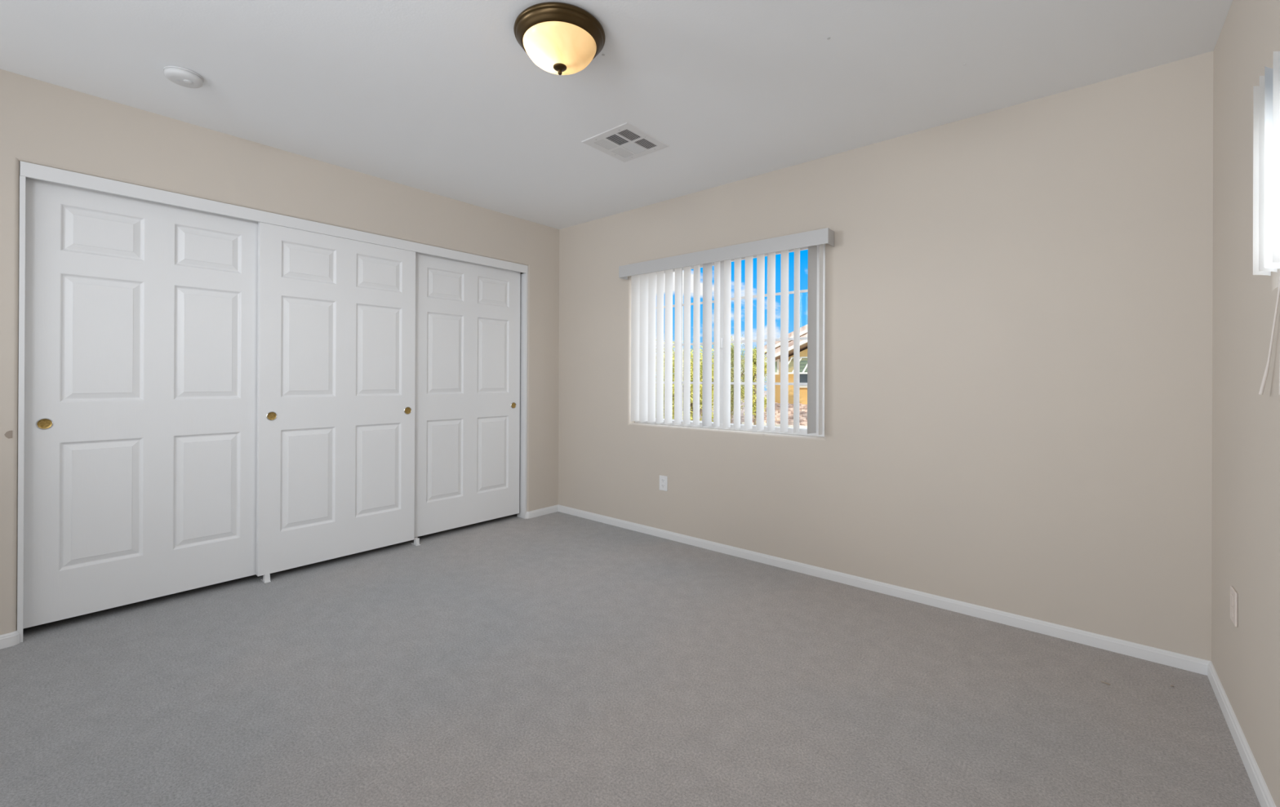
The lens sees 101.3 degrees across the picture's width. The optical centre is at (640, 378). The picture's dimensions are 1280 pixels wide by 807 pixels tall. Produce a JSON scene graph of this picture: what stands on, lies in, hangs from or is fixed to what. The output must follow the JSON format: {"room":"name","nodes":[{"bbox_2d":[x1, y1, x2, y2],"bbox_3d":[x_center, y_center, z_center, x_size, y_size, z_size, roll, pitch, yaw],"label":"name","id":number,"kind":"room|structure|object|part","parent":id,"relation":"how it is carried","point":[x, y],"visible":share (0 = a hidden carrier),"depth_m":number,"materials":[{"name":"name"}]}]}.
{"room":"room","nodes":[
{"label":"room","id":0,"kind":"room"},
{"bbox_2d":[0,69,559,635],"bbox_3d":[-2.417,-0.021,2.625,0.116,2.560,5.150,0,0,40],"label":"wall","id":1,"kind":"structure","parent":0,"point":[43,123],"depth_m":2.75,"materials":[{"name":"beige paint"}]},
{"bbox_2d":[0,630,20,649],"bbox_3d":[-3.354,1.106,1.441,0.028,0.056,2.140,0,0,40],"label":"baseboard","id":2,"kind":"structure","parent":1,"relation":"attached to","point":[11,639],"depth_m":2.23,"materials":[{"name":"white paint"}]},
{"bbox_2d":[17,175,26,643],"bbox_3d":[-2.702,0.133,2.293,0.106,2.010,0.017,0,0,40],"label":"trim","id":3,"kind":"structure","parent":1,"relation":"attached to","point":[22,179],"depth_m":2.26,"materials":[{"name":"white paint"}]},
{"bbox_2d":[22,177,257,629],"bbox_3d":[-2.425,0.099,2.641,0.039,1.999,0.885,0,0,40],"label":"door","id":4,"kind":"structure","parent":1,"relation":"in","point":[140,326],"depth_m":2.57,"materials":[{"name":"white paint"}]},
{"bbox_3d":[-2.657,0.203,2.342,0.002,0.045,0.045,0,0,40],"label":"finger pull","id":5,"kind":"part","parent":4,"relation":"part of","materials":[{"name":"gold metal"}]},
{"bbox_2d":[20,160,528,273],"bbox_3d":[-1.796,-0.898,3.281,0.016,0.062,2.688,0,0,40],"label":"trim","id":6,"kind":"structure","parent":1,"relation":"attached to","point":[32,171],"depth_m":2.82,"materials":[{"name":"white paint"}]},
{"bbox_2d":[256,222,415,576],"bbox_3d":[-1.840,0.102,3.263,0.039,1.999,0.890,0,0,40],"label":"door","id":7,"kind":"structure","parent":1,"relation":"in","point":[336,316],"depth_m":3.20,"materials":[{"name":"white paint"}]},
{"bbox_3d":[-2.076,0.212,2.959,0.002,0.045,0.045,0,0,40],"label":"finger pull","id":8,"kind":"part","parent":7,"relation":"part of","materials":[{"name":"gold metal"}]},
{"bbox_3d":[-1.572,0.218,3.552,0.002,0.045,0.045,0,0,40],"label":"finger pull","id":9,"kind":"part","parent":7,"relation":"part of","materials":[{"name":"gold metal"}]},
{"bbox_2d":[414,252,520,537],"bbox_3d":[-1.298,0.105,3.966,0.039,1.999,0.924,0,0,40],"label":"door","id":10,"kind":"structure","parent":1,"relation":"in","point":[467,374],"depth_m":3.92,"materials":[{"name":"white paint"}]},
{"bbox_2d":[516,273,528,519],"bbox_3d":[-0.971,0.143,4.329,0.106,2.010,0.018,0,0,40],"label":"trim","id":11,"kind":"structure","parent":1,"relation":"attached to","point":[523,277],"depth_m":4.30,"materials":[{"name":"white paint"}]},
{"bbox_2d":[525,504,558,519],"bbox_3d":[-0.822,1.121,4.419,0.028,0.056,0.342,0,0,40],"label":"baseboard","id":12,"kind":"structure","parent":1,"relation":"attached to","point":[548,510],"depth_m":4.40,"materials":[{"name":"white paint"}]},
{"bbox_2d":[0,0,1232,229],"bbox_3d":[-1.192,-1.371,1.610,4.959,0.150,5.420,0,0,40],"label":"ceiling","id":13,"kind":"structure","parent":0,"point":[443,98],"depth_m":2.21,"materials":[{"name":"white paint"}]},
{"bbox_2d":[163,65,204,88],"bbox_3d":[-1.948,-1.280,2.242,0.130,0.037,0.130,0,0,40],"label":"smoke detector","id":14,"kind":"object","parent":13,"relation":"attached to","point":[183,77],"visible":1,"depth_m":2.22,"materials":[{"name":"white plastic"}]},
{"bbox_2d":[513,1,605,75],"bbox_3d":[-0.298,-1.211,1.956,0.337,0.162,0.337,0,0,40],"label":"ceiling light","id":15,"kind":"object","parent":13,"relation":"attached to","point":[560,38],"visible":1,"depth_m":1.87,"materials":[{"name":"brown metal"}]},
{"bbox_3d":[-0.298,-1.202,1.956,0.270,0.082,0.270,0,0,40],"label":"lamp shade","id":16,"kind":"part","parent":15,"relation":"part of","materials":[{"name":"white glass"}]},
{"bbox_2d":[581,122,668,162],"bbox_3d":[-0.079,-1.287,2.884,0.335,0.006,0.351,0,0,40],"label":"ceiling vent","id":17,"kind":"object","parent":13,"relation":"in","point":[625,142],"visible":1,"depth_m":2.87,"materials":[{"name":"white metal"}]},
{"bbox_2d":[0,511,1261,806],"bbox_3d":[-1.204,1.204,1.607,4.959,0.120,5.420,0,0,40],"label":"floor","id":18,"kind":"structure","parent":0,"point":[557,659],"depth_m":1.91,"materials":[{"name":"grey carpet"}]},
{"bbox_2d":[260,573,271,583],"bbox_3d":[-2.109,1.118,2.958,0.080,0.046,0.028,0,0,40],"label":"guide","id":19,"kind":"object","parent":18,"relation":"on","point":[266,578],"visible":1,"depth_m":2.94,"materials":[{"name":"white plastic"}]},
{"bbox_2d":[411,537,420,546],"bbox_3d":[-1.546,1.121,3.619,0.080,0.046,0.028,0,0,40],"label":"guide","id":20,"kind":"object","parent":18,"relation":"on","point":[416,541],"visible":1,"depth_m":3.60,"materials":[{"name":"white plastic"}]},
{"bbox_2d":[558,51,1213,661],"bbox_3d":[0.827,-0.005,3.346,4.124,2.560,0.150,0,0,40],"label":"wall","id":21,"kind":"structure","parent":0,"point":[1018,298],"depth_m":2.54,"materials":[{"name":"beige paint"}]},
{"bbox_2d":[659,475,667,491],"bbox_3d":[0.168,0.759,3.798,0.072,0.108,0.008,0,0,40],"label":"wall outlet","id":22,"kind":"object","parent":21,"relation":"attached to","point":[663,479],"visible":1,"depth_m":3.79,"materials":[{"name":"white plastic"}]},
{"bbox_2d":[635,244,825,437],"bbox_3d":[0.554,-0.260,3.608,1.507,1.212,0.064,0,0,40],"label":"window","id":23,"kind":"structure","parent":21,"relation":"in","point":[803,432],"depth_m":3.37,"materials":[{"name":"white plastic"}]},
{"bbox_3d":[0.304,-0.261,3.844,0.749,1.140,0.022,0,0,40],"label":"sash","id":24,"kind":"part","parent":23,"relation":"part of","materials":[{"name":"white plastic"}]},
{"bbox_2d":[618,227,834,435],"bbox_3d":[0.473,-0.262,3.483,1.590,1.165,0.096,0,0,40],"label":"vertical blind","id":25,"kind":"object","parent":23,"relation":"attached to","point":[648,289],"visible":1,"depth_m":3.44,"materials":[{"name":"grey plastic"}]},
{"bbox_3d":[0.823,-0.259,3.369,0.716,1.140,0.022,0,0,40],"label":"sash","id":26,"kind":"part","parent":23,"relation":"part of","materials":[{"name":"white plastic"}]},
{"bbox_2d":[558,505,1210,675],"bbox_3d":[0.756,1.127,3.294,3.859,0.056,0.012,0,0,40],"label":"baseboard","id":27,"kind":"structure","parent":21,"relation":"attached to","point":[1184,662],"depth_m":2.64,"materials":[{"name":"white paint"}]},
{"bbox_2d":[1211,0,1279,806],"bbox_3d":[0.624,-0.010,0.040,0.150,2.560,5.150,0,0,40],"label":"wall","id":28,"kind":"structure","parent":0,"point":[1246,535],"depth_m":1.63,"materials":[{"name":"beige paint"}]},
{"bbox_2d":[1230,586,1237,626],"bbox_3d":[1.953,0.749,1.728,0.008,0.110,0.082,0,0,40],"label":"wall outlet","id":29,"kind":"object","parent":28,"relation":"attached to","point":[1233,595],"visible":1,"depth_m":1.71,"materials":[{"name":"beige plastic"}]},
{"bbox_2d":[1230,606,1233,617],"bbox_3d":[1.951,0.769,1.730,0.002,0.029,0.033,0,0,40],"label":"receptacle","id":30,"kind":"object","parent":29,"relation":"attached to","point":[1231,607],"depth_m":1.73,"materials":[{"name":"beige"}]},
{"bbox_2d":[1231,594,1233,605],"bbox_3d":[1.951,0.730,1.730,0.002,0.029,0.033,0,0,40],"label":"receptacle","id":31,"kind":"object","parent":29,"relation":"attached to","point":[1232,595],"depth_m":1.72,"materials":[{"name":"beige plastic"}]},
{"bbox_2d":[1207,661,1275,806],"bbox_3d":[0.556,1.122,0.091,0.012,0.056,5.150,0,0,40],"label":"baseboard","id":32,"kind":"structure","parent":28,"relation":"attached to","point":[1263,794],"depth_m":1.61,"materials":[{"name":"white paint"}]},
{"bbox_2d":[1253,51,1279,395],"bbox_3d":[1.197,-0.365,0.867,0.048,0.811,1.411,0,0,40],"label":"vertical blind","id":33,"kind":"object","parent":28,"relation":"attached to","point":[1266,97],"visible":1,"depth_m":1.27,"materials":[{"name":"white plastic"}]},
{"bbox_3d":[1.593,-0.117,1.300,0.002,0.316,0.067,0,0,40],"label":"pull cord","id":34,"kind":"part","parent":33,"relation":"part of","materials":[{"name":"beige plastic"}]},
{"label":"outside","id":35,"kind":"structure","parent":0,"visible":0},
{"bbox_2d":[672,391,766,424],"bbox_3d":[18.276,3.015,34.601,70.000,2.599,68.000,0,0,40],"label":"ground","id":36,"kind":"structure","parent":35,"point":[742,416],"depth_m":30.55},
{"bbox_2d":[655,340,683,419],"bbox_3d":[0.789,0.270,20.565,3.336,4.814,3.253,0,0,-10],"label":"tree","id":37,"kind":"object","parent":36,"relation":"on","point":[664,340],"visible":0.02,"depth_m":20.18,"materials":[{"name":"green plant"}]},
{"bbox_2d":[655,342,733,422],"bbox_3d":[1.653,0.794,17.003,2.885,4.266,3.030,0,0,8],"label":"tree","id":38,"kind":"object","parent":36,"relation":"on","point":[691,352],"visible":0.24,"depth_m":16.59,"materials":[{"name":"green plant"}]},
{"bbox_2d":[711,337,744,423],"bbox_3d":[3.493,0.286,21.277,1.856,4.008,1.881,0,0,11],"label":"tree","id":39,"kind":"object","parent":36,"relation":"on","point":[732,348],"visible":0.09,"depth_m":20.99,"materials":[{"name":"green plant"}]},
{"bbox_2d":[701,334,766,408],"bbox_3d":[4.456,-0.155,27.084,4.459,4.510,3.885,0,0,40],"label":"tree","id":40,"kind":"object","parent":36,"relation":"on","point":[742,353],"visible":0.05,"depth_m":26.66,"materials":[{"name":"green plant"}]},
{"bbox_2d":[740,346,766,425],"bbox_3d":[4.342,0.557,19.654,1.320,3.571,1.467,0,0,40],"label":"tree","id":41,"kind":"object","parent":36,"relation":"on","point":[754,357],"visible":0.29,"depth_m":19.52,"materials":[{"name":"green plant"}]},
{"bbox_2d":[742,324,807,428],"bbox_3d":[11.449,-0.490,21.966,11.390,6.623,11.280,0,0,40],"label":"neighbor house","id":42,"kind":"structure","parent":36,"relation":"on","point":[803,331],"depth_m":21.80,"materials":[{"name":"paint"}]},
{"bbox_3d":[5.815,-0.493,22.619,0.220,0.460,0.035,0,0,40],"label":"pane","id":43,"kind":"part","parent":42,"relation":"part of","materials":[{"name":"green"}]},
{"bbox_3d":[5.807,-0.493,22.610,0.420,0.660,0.090,0,0,40],"label":"window trim","id":44,"kind":"part","parent":42,"relation":"part of","materials":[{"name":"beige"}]},
{"bbox_2d":[788,358,807,371],"bbox_3d":[6.838,-0.541,21.329,1.850,0.603,0.635,0,0,40],"label":"window","id":45,"kind":"structure","parent":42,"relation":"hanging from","point":[803,362],"depth_m":21.78,"materials":[{"name":"glass"}]},
{"bbox_3d":[6.856,-0.539,21.288,2.059,0.720,0.694,0,0,40],"label":"awning frame","id":46,"kind":"part","parent":42,"relation":"part of","materials":[{"name":"beige"}]},
{"bbox_3d":[7.119,0.327,21.470,1.600,0.110,0.120,0,0,40],"label":"window sill","id":47,"kind":"part","parent":42,"relation":"part of","materials":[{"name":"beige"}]}
]}

